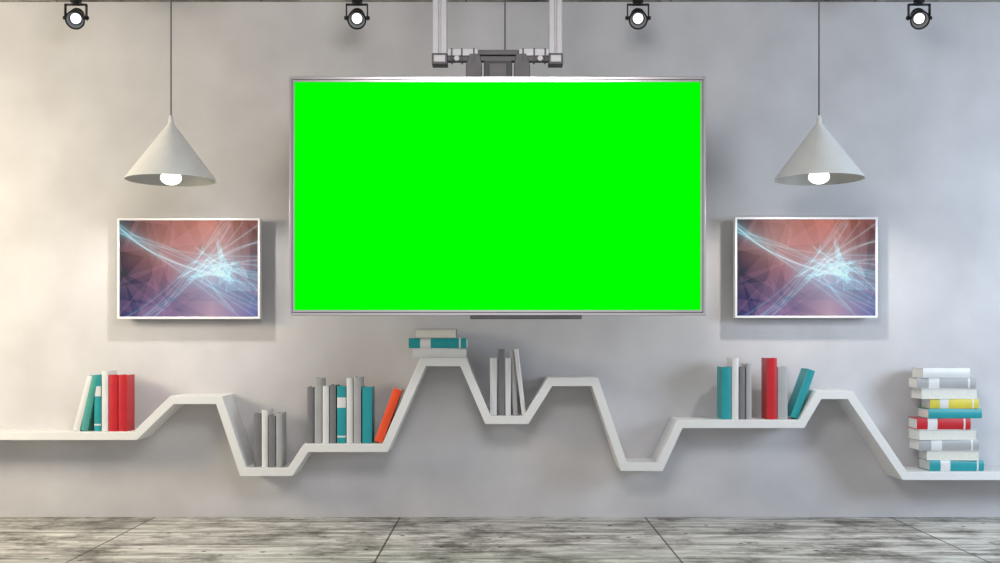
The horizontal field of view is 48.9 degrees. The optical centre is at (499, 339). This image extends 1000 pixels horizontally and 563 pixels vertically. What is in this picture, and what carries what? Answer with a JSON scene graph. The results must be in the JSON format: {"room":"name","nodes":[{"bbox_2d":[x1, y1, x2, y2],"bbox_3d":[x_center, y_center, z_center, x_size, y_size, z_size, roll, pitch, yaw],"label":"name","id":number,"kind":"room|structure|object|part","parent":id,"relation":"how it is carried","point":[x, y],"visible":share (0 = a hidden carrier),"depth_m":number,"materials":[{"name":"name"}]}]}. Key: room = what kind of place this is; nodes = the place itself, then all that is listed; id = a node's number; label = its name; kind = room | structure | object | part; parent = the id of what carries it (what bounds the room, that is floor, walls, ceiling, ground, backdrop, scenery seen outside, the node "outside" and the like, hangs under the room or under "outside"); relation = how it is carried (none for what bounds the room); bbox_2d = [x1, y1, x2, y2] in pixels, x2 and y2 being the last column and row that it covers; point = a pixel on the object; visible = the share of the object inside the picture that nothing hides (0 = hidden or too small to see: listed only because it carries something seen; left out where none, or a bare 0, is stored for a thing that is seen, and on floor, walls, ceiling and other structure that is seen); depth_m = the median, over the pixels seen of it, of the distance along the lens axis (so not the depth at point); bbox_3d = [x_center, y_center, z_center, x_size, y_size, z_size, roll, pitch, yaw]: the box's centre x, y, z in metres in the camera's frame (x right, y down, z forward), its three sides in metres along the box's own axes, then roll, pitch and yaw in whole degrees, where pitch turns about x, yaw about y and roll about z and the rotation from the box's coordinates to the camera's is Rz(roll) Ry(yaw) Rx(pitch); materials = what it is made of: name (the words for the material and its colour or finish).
{"room":"television studio","nodes":[
{"label":"television studio","id":0,"kind":"room"},
{"bbox_2d":[0,2,999,516],"bbox_3d":[0.000,-0.449,6.546,12.000,3.279,0.150,0,0,0],"label":"wall","id":1,"kind":"structure","parent":0,"point":[917,112],"depth_m":6.47,"materials":[{"name":"paint"}]},
{"bbox_2d":[117,218,261,318],"bbox_3d":[-1.804,-0.414,6.421,0.828,0.585,0.100,0,0,0],"label":"framed picture","id":2,"kind":"object","parent":1,"relation":"attached to","point":[168,268],"visible":1,"depth_m":6.38,"materials":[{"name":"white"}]},
{"bbox_2d":[0,357,999,479],"bbox_3d":[0.000,0.446,6.341,7.001,0.691,0.260,0,0,0],"label":"shelf","id":3,"kind":"object","parent":1,"relation":"attached to","point":[226,404],"visible":0.91,"depth_m":6.21,"materials":[{"name":"white wood"}]},
{"bbox_2d":[73,370,134,430],"bbox_3d":[-2.272,0.347,6.309,0.310,0.342,0.152,0,0,0],"label":"books","id":4,"kind":"object","parent":3,"relation":"in","point":[107,403],"visible":1,"depth_m":6.24,"materials":[{"name":"red paper"}]},
{"bbox_2d":[254,408,285,466],"bbox_3d":[-1.317,0.559,6.314,0.160,0.324,0.158,0,0,0],"label":"books","id":5,"kind":"object","parent":3,"relation":"in","point":[269,428],"visible":1,"depth_m":6.25,"materials":[{"name":"grey paper"}]},
{"bbox_2d":[307,376,403,442],"bbox_3d":[-0.827,0.398,6.309,0.537,0.376,0.152,0,0,0],"label":"books","id":6,"kind":"object","parent":3,"relation":"in","point":[337,413],"visible":0.99,"depth_m":6.24,"materials":[{"name":"paper"}]},
{"bbox_2d":[409,329,467,357],"bbox_3d":[-0.352,0.018,6.326,0.335,0.164,0.171,0,0,0],"label":"book stack","id":7,"kind":"object","parent":3,"relation":"on","point":[428,343],"visible":1,"depth_m":6.25,"materials":[{"name":"white paper"}]},
{"bbox_2d":[490,349,525,414],"bbox_3d":[0.046,0.238,6.307,0.205,0.378,0.148,0,0,0],"label":"books","id":8,"kind":"object","parent":3,"relation":"in","point":[507,370],"visible":0.98,"depth_m":6.24,"materials":[{"name":"white paper"}]},
{"bbox_2d":[717,358,814,418],"bbox_3d":[1.526,0.276,6.311,0.530,0.348,0.158,0,0,0],"label":"books","id":9,"kind":"object","parent":3,"relation":"in","point":[734,382],"visible":1,"depth_m":6.25,"materials":[{"name":"paper"}]},
{"bbox_2d":[907,367,983,470],"bbox_3d":[2.560,0.451,6.326,0.381,0.585,0.177,0,0,0],"label":"book stack","id":10,"kind":"object","parent":3,"relation":"in","point":[944,439],"visible":1,"depth_m":6.25,"materials":[{"name":"white paper"}]},
{"bbox_2d":[733,217,877,317],"bbox_3d":[1.775,-0.420,6.421,0.828,0.585,0.100,0,0,0],"label":"framed picture","id":11,"kind":"object","parent":1,"relation":"attached to","point":[784,267],"visible":1,"depth_m":6.38,"materials":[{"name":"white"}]},
{"bbox_2d":[0,517,999,562],"bbox_3d":[0.000,1.116,1.971,12.000,0.150,9.000,0,0,0],"label":"floor","id":12,"kind":"structure","parent":0,"point":[22,539],"depth_m":5.74,"materials":[{"name":"grey wood"}]},
{"bbox_2d":[0,0,999,1],"bbox_3d":[0.000,-2.048,1.971,12.000,0.120,9.000,0,0,0],"label":"ceiling","id":13,"kind":"structure","parent":0,"point":[0,0],"depth_m":6.45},
{"bbox_2d":[63,0,88,29],"bbox_3d":[-2.345,-1.848,6.074,0.127,0.281,0.153,0,0,-37],"label":"spotlight","id":14,"kind":"object","parent":13,"relation":"hanging from","point":[75,18],"visible":1,"depth_m":6.06,"materials":[{"name":"black metal"}]},
{"bbox_2d":[124,0,216,186],"bbox_3d":[-1.756,-1.408,5.871,0.475,1.161,0.475,0,0,0],"label":"pendant lamp","id":15,"kind":"object","parent":13,"relation":"hanging from","point":[170,160],"visible":1,"depth_m":5.79,"materials":[{"name":"metal"}]},
{"bbox_3d":[-1.756,-1.025,5.871,0.475,0.348,0.475,0,0,0],"label":"lamp shade","id":16,"kind":"part","parent":15,"relation":"part of","materials":[{"name":"metal"}]},
{"bbox_3d":[-1.756,-1.591,5.871,0.100,0.794,0.100,0,0,0],"label":"cord","id":17,"kind":"part","parent":15,"relation":"part of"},
{"bbox_3d":[-1.756,-0.873,5.871,0.110,0.092,0.110,0,0,0],"label":"bulb","id":18,"kind":"part","parent":15,"relation":"part of","materials":[{"name":"white glass"}]},
{"bbox_2d":[344,0,369,29],"bbox_3d":[-0.789,-1.848,6.079,0.140,0.281,0.154,0,0,0],"label":"spotlight","id":19,"kind":"object","parent":13,"relation":"hanging from","point":[356,19],"visible":1,"depth_m":6.05,"materials":[{"name":"black metal"}]},
{"bbox_2d":[289,0,705,318],"bbox_3d":[-0.013,-1.047,5.651,2.112,1.882,0.160,0,0,0],"label":"television","id":20,"kind":"object","parent":13,"relation":"hanging from","point":[497,194],"visible":1,"depth_m":5.58,"materials":[{"name":"green glass"}]},
{"bbox_2d":[504,0,505,49],"bbox_3d":[0.027,-1.415,6.021,0.482,1.148,0.482,0,0,0],"label":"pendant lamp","id":21,"kind":"object","parent":13,"relation":"hanging from","point":[504,0],"visible":0.02,"depth_m":6.02,"materials":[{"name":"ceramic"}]},
{"bbox_2d":[625,0,650,29],"bbox_3d":[0.765,-1.848,6.074,0.132,0.281,0.152,0,0,32],"label":"spotlight","id":22,"kind":"object","parent":13,"relation":"hanging from","point":[638,19],"visible":1,"depth_m":6.05,"materials":[{"name":"black metal"}]},
{"bbox_2d":[774,0,864,185],"bbox_3d":[1.702,-1.410,5.871,0.470,1.156,0.470,0,0,0],"label":"pendant lamp","id":23,"kind":"object","parent":13,"relation":"hanging from","point":[819,159],"visible":1,"depth_m":5.79,"materials":[{"name":"metal"}]},
{"bbox_3d":[1.702,-1.591,5.871,0.100,0.794,0.100,0,0,0],"label":"cord","id":24,"kind":"part","parent":23,"relation":"part of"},
{"bbox_3d":[1.702,-0.879,5.871,0.110,0.092,0.110,0,0,0],"label":"bulb","id":25,"kind":"part","parent":23,"relation":"part of","materials":[{"name":"white glass"}]},
{"bbox_3d":[1.702,-1.028,5.871,0.470,0.342,0.470,0,0,0],"label":"lamp shade","id":26,"kind":"part","parent":23,"relation":"part of","materials":[{"name":"metal"}]},
{"bbox_2d":[906,0,931,29],"bbox_3d":[2.317,-1.848,6.074,0.127,0.281,0.153,0,0,37],"label":"spotlight","id":27,"kind":"object","parent":13,"relation":"hanging from","point":[919,18],"visible":1,"depth_m":6.06,"materials":[{"name":"black metal"}]}
]}

